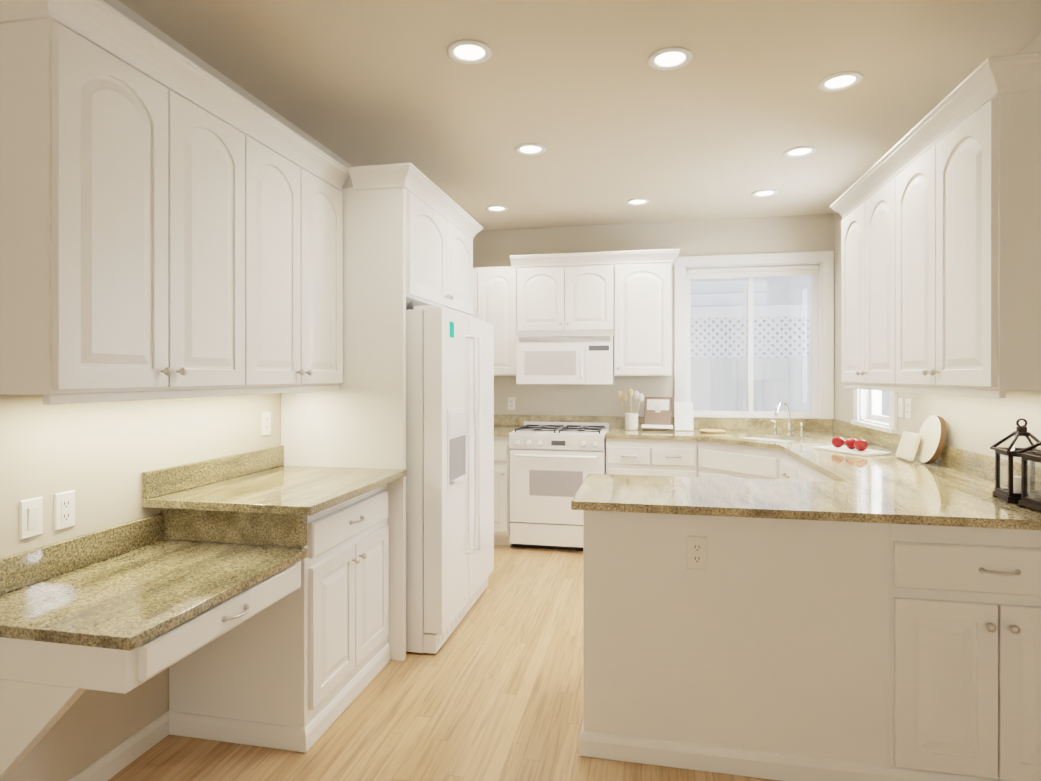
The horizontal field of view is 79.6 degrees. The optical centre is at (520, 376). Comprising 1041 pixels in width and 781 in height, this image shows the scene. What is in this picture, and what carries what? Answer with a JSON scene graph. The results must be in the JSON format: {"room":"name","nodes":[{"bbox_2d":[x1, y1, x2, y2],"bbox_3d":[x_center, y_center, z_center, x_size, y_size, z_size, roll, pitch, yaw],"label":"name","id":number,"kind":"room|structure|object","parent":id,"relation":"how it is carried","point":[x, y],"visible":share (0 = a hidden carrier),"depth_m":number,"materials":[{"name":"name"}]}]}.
{"room":"kitchen","nodes":[
{"label":"kitchen","id":0,"kind":"room"},
{"bbox_2d":[0,0,352,780],"bbox_3d":[-1.540,0.032,1.920,0.140,2.700,8.130,0,0,12],"label":"wall","id":1,"kind":"structure","parent":0,"point":[98,456],"depth_m":2.14,"materials":[{"name":"beige paint"}]},
{"bbox_2d":[19,496,42,539],"bbox_3d":[-1.470,0.427,1.881,0.011,0.117,0.072,0,0,12],"label":"light switch","id":2,"kind":"object","parent":1,"relation":"attached to","point":[31,517],"visible":1,"depth_m":1.88,"materials":[{"name":"white plastic"}]},
{"bbox_2d":[54,490,74,530],"bbox_3d":[-1.449,0.427,1.989,0.008,0.117,0.072,0,0,12],"label":"electrical outlet plate","id":3,"kind":"object","parent":1,"relation":"attached to","point":[64,510],"visible":1,"depth_m":1.98,"materials":[{"name":"white plastic"}]},
{"bbox_2d":[68,711,168,780],"bbox_3d":[-1.811,1.341,0.239,0.018,0.084,4.452,0,0,12],"label":"baseboard","id":4,"kind":"structure","parent":1,"relation":"attached to","point":[116,760],"depth_m":2.20,"materials":[{"name":"white wood"}]},
{"bbox_2d":[0,0,251,399],"bbox_3d":[-1.274,-0.480,1.994,0.347,1.055,0.764,0,0,12],"label":"upper cabinet","id":5,"kind":"object","parent":1,"relation":"attached to","point":[171,223],"depth_m":1.76,"materials":[{"name":"white wood"}]},
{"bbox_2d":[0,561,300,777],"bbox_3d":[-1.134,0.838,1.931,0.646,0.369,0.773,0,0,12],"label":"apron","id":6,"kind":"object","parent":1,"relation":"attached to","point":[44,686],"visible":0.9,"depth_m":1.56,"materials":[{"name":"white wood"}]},
{"bbox_2d":[0,513,307,650],"bbox_3d":[-1.149,0.587,1.930,0.618,0.130,0.785,0,0,12],"label":"countertop","id":7,"kind":"structure","parent":6,"relation":"on","point":[131,585],"depth_m":1.86,"materials":[{"name":"beige stone"}]},
{"bbox_2d":[261,411,270,435],"bbox_3d":[-1.234,0.231,3.032,0.008,0.117,0.072,0,0,12],"label":"electrical outlet plate","id":8,"kind":"object","parent":1,"relation":"attached to","point":[265,423],"visible":1,"depth_m":3.02,"materials":[{"name":"white plastic"}]},
{"bbox_2d":[252,104,347,391],"bbox_3d":[-1.119,-0.481,2.743,0.347,1.055,0.764,0,0,12],"label":"upper cabinet","id":9,"kind":"object","parent":1,"relation":"attached to","point":[297,196],"depth_m":2.65,"materials":[{"name":"white wood"}]},
{"bbox_2d":[341,167,476,322],"bbox_3d":[-0.759,-0.700,3.668,0.677,0.620,1.120,0,0,12],"label":"upper cabinet","id":10,"kind":"object","parent":1,"relation":"attached to","point":[410,231],"depth_m":3.07,"materials":[{"name":"white wood"}]},
{"bbox_2d":[108,545,779,780],"bbox_3d":[0.145,1.433,1.574,3.580,0.100,8.130,0,0,12],"label":"floor","id":11,"kind":"structure","parent":0,"point":[491,689],"depth_m":2.52,"materials":[{"name":"brown wood"}]},
{"bbox_2d":[169,484,389,752],"bbox_3d":[-0.980,0.932,2.717,0.632,0.898,0.762,0,0,12],"label":"base cabinet","id":12,"kind":"object","parent":11,"relation":"on","point":[302,666],"visible":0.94,"depth_m":2.39,"materials":[{"name":"white"}]},
{"bbox_2d":[142,446,406,547],"bbox_3d":[-0.969,0.486,2.655,0.678,0.269,0.878,0,0,12],"label":"countertop","id":13,"kind":"structure","parent":12,"relation":"on","point":[262,497],"depth_m":2.37,"materials":[{"name":"beige stone"}]},
{"bbox_2d":[406,305,493,653],"bbox_3d":[-0.642,0.514,3.645,0.861,1.732,1.040,0,0,12],"label":"refrigerator","id":14,"kind":"object","parent":11,"relation":"on","point":[450,461],"visible":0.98,"depth_m":3.13,"materials":[{"name":"white metal"}]},
{"bbox_2d":[494,436,511,545],"bbox_3d":[-0.245,0.929,5.335,0.435,0.898,0.637,0,0,12],"label":"base cabinet","id":15,"kind":"object","parent":11,"relation":"on","point":[501,448],"depth_m":5.00,"materials":[{"name":"white wood"}]},
{"bbox_2d":[494,415,609,435],"bbox_3d":[-0.013,0.413,5.280,1.488,0.130,0.648,0,0,12],"label":"countertop","id":16,"kind":"structure","parent":15,"relation":"on","point":[505,425],"depth_m":5.53,"materials":[{"name":"beige stone"}]},
{"bbox_2d":[509,421,609,550],"bbox_3d":[0.335,0.890,5.164,0.756,0.975,0.691,0,0,12],"label":"range","id":17,"kind":"object","parent":11,"relation":"on","point":[553,465],"visible":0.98,"depth_m":4.90,"materials":[{"name":"white enamelled steel"},{"name":"glass"},{"name":"black cast iron"}]},
{"bbox_2d":[606,438,693,476],"bbox_3d":[1.058,0.929,5.066,0.685,0.898,0.637,0,0,12],"label":"base cabinet","id":18,"kind":"object","parent":11,"relation":"on","point":[659,457],"depth_m":4.76,"materials":[{"name":"white wood"}]},
{"bbox_2d":[579,510,738,774],"bbox_3d":[0.558,0.932,2.511,0.550,0.898,0.584,0,0,12],"label":"peninsula panel","id":19,"kind":"object","parent":11,"relation":"on","point":[661,636],"depth_m":2.22,"materials":[{"name":"white paint"}]},
{"bbox_2d":[686,536,707,569],"bbox_3d":[0.620,0.622,2.195,0.072,0.117,0.008,0,0,12],"label":"outlet","id":20,"kind":"object","parent":19,"relation":"attached to","point":[696,552],"visible":1,"depth_m":2.19,"materials":[{"name":"white plastic"}]},
{"bbox_2d":[694,440,777,479],"bbox_3d":[1.892,0.930,4.648,1.117,0.898,1.117,0,0,12],"label":"base cabinet","id":21,"kind":"object","parent":11,"relation":"on","point":[714,459],"depth_m":4.42,"materials":[{"name":"white wood"}]},
{"bbox_2d":[778,449,813,480],"bbox_3d":[1.912,0.931,3.557,0.637,0.898,1.010,0,0,12],"label":"base cabinet","id":22,"kind":"object","parent":11,"relation":"on","point":[789,468],"depth_m":3.78,"materials":[{"name":"white wood"}]},
{"bbox_2d":[571,416,1040,529],"bbox_3d":[1.339,0.415,3.674,1.806,0.130,3.248,0,0,12],"label":"countertop","id":23,"kind":"structure","parent":22,"relation":"on","point":[951,486],"depth_m":2.53,"materials":[{"name":"beige stone"}]},
{"bbox_2d":[617,388,643,430],"bbox_3d":[0.914,0.274,5.187,0.221,0.346,0.116,0,0,12],"label":"utensil crock","id":24,"kind":"object","parent":23,"relation":"on","point":[631,421],"visible":1,"depth_m":5.16,"materials":[{"name":"white ceramic"}]},
{"bbox_2d":[641,397,672,429],"bbox_3d":[1.131,0.309,5.150,0.250,0.268,0.132,0,0,18],"label":"cookbook stand","id":25,"kind":"object","parent":23,"relation":"on","point":[657,413],"visible":1,"depth_m":5.15,"materials":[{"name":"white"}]},
{"bbox_2d":[674,402,693,430],"bbox_3d":[1.339,0.328,5.126,0.150,0.233,0.052,0,0,4],"label":"card","id":26,"kind":"object","parent":23,"relation":"on","point":[683,415],"visible":0.98,"depth_m":5.12,"materials":[{"name":"white paper"}]},
{"bbox_2d":[700,429,725,432],"bbox_3d":[1.534,0.438,4.987,0.200,0.018,0.200,0,0,12],"label":"plate","id":27,"kind":"object","parent":23,"relation":"on","point":[712,430],"visible":1,"depth_m":4.95,"materials":[{"name":"beige ceramic"}]},
{"bbox_2d":[743,437,793,441],"bbox_3d":[1.808,0.575,4.584,0.424,0.191,0.584,0,0,-33],"label":"sink basin","id":28,"kind":"object","parent":23,"relation":"in","point":[768,439],"visible":0.04,"depth_m":4.81,"materials":[{"name":"white ceramic"}]},
{"bbox_2d":[771,401,803,435],"bbox_3d":[2.013,0.317,4.723,0.214,0.261,0.228,0,0,12],"label":"faucet","id":29,"kind":"object","parent":23,"relation":"on","point":[789,428],"visible":1,"depth_m":4.72,"materials":[{"name":"silver metal"}]},
{"bbox_2d":[813,445,890,455],"bbox_3d":[1.968,0.442,3.724,0.200,0.014,0.380,0,0,-18],"label":"board","id":30,"kind":"object","parent":23,"relation":"on","point":[855,451],"visible":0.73,"depth_m":3.66,"materials":[{"name":"white"}]},
{"bbox_2d":[831,435,844,446],"bbox_3d":[1.938,0.395,3.814,0.074,0.078,0.074,0,0,12],"label":"apple","id":31,"kind":"object","parent":30,"relation":"on","point":[836,441],"visible":1,"depth_m":3.79,"materials":[{"name":"red food"}]},
{"bbox_2d":[845,436,856,448],"bbox_3d":[1.980,0.395,3.733,0.074,0.078,0.074,0,0,12],"label":"apple","id":32,"kind":"object","parent":30,"relation":"on","point":[849,443],"visible":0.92,"depth_m":3.71,"materials":[{"name":"red food"}]},
{"bbox_2d":[854,438,867,450],"bbox_3d":[1.985,0.395,3.640,0.074,0.078,0.074,0,0,12],"label":"apple","id":33,"kind":"object","parent":30,"relation":"on","point":[860,445],"visible":1,"depth_m":3.62,"materials":[{"name":"red food"}]},
{"bbox_2d":[895,431,921,461],"bbox_3d":[2.081,0.374,3.353,0.060,0.146,0.200,0,0,12],"label":"cutting board","id":34,"kind":"object","parent":23,"relation":"on","point":[908,445],"visible":1,"depth_m":3.32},
{"bbox_2d":[917,415,946,463],"bbox_3d":[2.106,0.325,3.205,0.082,0.249,0.250,0,0,12],"label":"round cutting board","id":35,"kind":"object","parent":23,"relation":"on","point":[932,431],"visible":0.88,"depth_m":3.17,"materials":[{"name":"beige wood"}]},
{"bbox_2d":[990,418,1040,503],"bbox_3d":[1.813,0.301,2.260,0.144,0.299,0.144,0,0,18],"label":"lantern","id":36,"kind":"object","parent":23,"relation":"on","point":[1011,493],"visible":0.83,"depth_m":2.25,"materials":[{"name":"brown metal"}]},
{"bbox_2d":[1015,441,1040,510],"bbox_3d":[1.795,0.302,2.074,0.174,0.299,0.174,0,0,8],"label":"lantern","id":37,"kind":"object","parent":23,"relation":"on","point":[1034,502],"visible":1,"depth_m":2.14,"materials":[{"name":"brown metal"}]},
{"bbox_2d":[739,517,886,780],"bbox_3d":[1.067,0.932,2.404,0.490,0.898,0.588,0,0,12],"label":"peninsula panel","id":38,"kind":"object","parent":11,"relation":"on","point":[790,649],"depth_m":2.12,"materials":[{"name":"white"}]},
{"bbox_2d":[814,469,833,480],"bbox_3d":[1.757,0.932,2.809,0.637,0.898,0.518,0,0,12],"label":"base cabinet","id":39,"kind":"object","parent":11,"relation":"on","point":[818,476],"depth_m":3.18,"materials":[{"name":"white wood"}]},
{"bbox_2d":[887,523,1040,780],"bbox_3d":[1.620,0.933,2.282,0.693,0.898,0.603,0,0,12],"label":"base cabinet","id":40,"kind":"object","parent":11,"relation":"on","point":[964,603],"depth_m":2.02,"materials":[{"name":"white wood"}]},
{"bbox_2d":[118,0,1040,230],"bbox_3d":[0.145,-1.367,1.571,3.580,0.100,8.130,0,0,12],"label":"ceiling","id":41,"kind":"structure","parent":0,"point":[598,106],"depth_m":2.84,"materials":[{"name":"beige paint"}]},
{"bbox_2d":[447,40,491,63],"bbox_3d":[-0.207,-1.315,2.537,0.183,0.008,0.183,0,0,3],"label":"recessed light","id":42,"kind":"object","parent":41,"relation":"in","point":[478,52],"depth_m":2.53,"materials":[{"name":"white"}]},
{"bbox_2d":[485,205,507,211],"bbox_3d":[-0.186,-1.318,4.912,0.183,0.008,0.183,0,0,6],"label":"recessed light","id":43,"kind":"object","parent":41,"relation":"in","point":[493,208],"depth_m":4.92,"materials":[{"name":"white glass"}]},
{"bbox_2d":[515,143,545,154],"bbox_3d":[0.059,-1.316,3.626,0.183,0.008,0.183,0,0,3],"label":"recessed light","id":44,"kind":"object","parent":41,"relation":"in","point":[527,148],"depth_m":3.62,"materials":[{"name":"white"}]},
{"bbox_2d":[626,198,649,205],"bbox_3d":[0.887,-1.317,4.721,0.183,0.008,0.183,0,0,3],"label":"recessed light","id":45,"kind":"object","parent":41,"relation":"in","point":[636,201],"depth_m":4.72,"materials":[{"name":"white glass"}]},
{"bbox_2d":[648,47,692,69],"bbox_3d":[0.621,-1.315,2.590,0.183,0.008,0.183,0,0,-12],"label":"recessed light","id":46,"kind":"object","parent":41,"relation":"in","point":[670,58],"depth_m":2.59,"materials":[{"name":"white glass"}]},
{"bbox_2d":[751,189,778,196],"bbox_3d":[1.761,-1.317,4.499,0.183,0.008,0.183,0,0,-12],"label":"recessed light","id":47,"kind":"object","parent":41,"relation":"in","point":[765,192],"depth_m":4.49,"materials":[{"name":"white glass"}]},
{"bbox_2d":[783,146,816,157],"bbox_3d":[1.640,-1.316,3.667,0.183,0.008,0.183,0,0,6],"label":"recessed light","id":48,"kind":"object","parent":41,"relation":"in","point":[800,151],"depth_m":3.67,"materials":[{"name":"white glass"}]},
{"bbox_2d":[817,71,863,91],"bbox_3d":[1.428,-1.315,2.791,0.183,0.008,0.183,0,0,6],"label":"recessed light","id":49,"kind":"object","parent":41,"relation":"in","point":[839,81],"depth_m":2.79,"materials":[{"name":"white glass"}]},
{"bbox_2d":[473,214,834,455],"bbox_3d":[1.021,0.028,5.471,3.440,2.700,0.140,0,0,12],"label":"wall","id":50,"kind":"structure","parent":0,"point":[735,236],"depth_m":5.42,"materials":[{"name":"beige paint"}]},
{"bbox_2d":[508,397,515,409],"bbox_3d":[-0.081,0.247,5.622,0.072,0.117,0.008,0,0,12],"label":"outlet","id":51,"kind":"object","parent":50,"relation":"attached to","point":[511,403],"visible":1,"depth_m":5.62,"materials":[{"name":"white plastic"}]},
{"bbox_2d":[472,249,679,375],"bbox_3d":[0.294,-0.507,5.348,2.060,1.010,0.390,0,0,12],"label":"upper cabinet","id":52,"kind":"object","parent":50,"relation":"attached to","point":[624,298],"visible":0.73,"depth_m":5.14,"materials":[{"name":"white wood"}]},
{"bbox_2d":[516,335,614,384],"bbox_3d":[0.391,-0.133,5.310,0.800,0.402,0.426,0,0,12],"label":"microwave","id":53,"kind":"object","parent":52,"relation":"attached to","point":[583,359],"visible":0.98,"depth_m":5.14,"materials":[{"name":"white"}]},
{"bbox_2d":[674,251,888,418],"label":"window","id":54,"kind":"structure","parent":50,"relation":"in","point":[819,267],"depth_m":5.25,"materials":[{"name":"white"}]},
{"bbox_2d":[834,34,1040,466],"bbox_3d":[1.815,0.033,1.156,0.140,2.700,7.990,0,0,12],"label":"wall","id":55,"kind":"structure","parent":0,"point":[982,425],"depth_m":2.99,"materials":[{"name":"beige paint"}]},
{"bbox_2d":[838,153,889,388],"bbox_3d":[1.967,-0.482,3.192,0.382,1.055,0.820,0,0,12],"label":"upper cabinet","id":56,"kind":"object","parent":55,"relation":"attached to","point":[864,209],"depth_m":3.19,"materials":[{"name":"white wood"}]},
{"bbox_2d":[851,389,896,433],"bbox_3d":[2.409,-0.306,4.162,0.153,1.420,0.790,0,0,12],"label":"window","id":57,"kind":"structure","parent":55,"relation":"in","point":[866,406],"depth_m":4.39,"materials":[{"name":"white wood"}]},
{"bbox_2d":[898,398,903,417],"bbox_3d":[2.269,0.190,3.733,0.011,0.117,0.072,0,0,12],"label":"switch plate","id":58,"kind":"object","parent":55,"relation":"attached to","point":[900,407],"visible":1,"depth_m":3.72,"materials":[{"name":"white plastic"}]},
{"bbox_2d":[905,399,910,418],"bbox_3d":[2.248,0.190,3.625,0.008,0.117,0.072,0,0,12],"label":"electrical outlet plate","id":59,"kind":"object","parent":55,"relation":"attached to","point":[907,408],"visible":1,"depth_m":3.61,"materials":[{"name":"white plastic"}]},
{"bbox_2d":[890,53,1040,396],"bbox_3d":[1.801,-0.481,2.389,0.382,1.055,0.820,0,0,12],"label":"upper cabinet","id":60,"kind":"object","parent":55,"relation":"attached to","point":[937,208],"depth_m":2.15,"materials":[{"name":"white wood"}]}
]}

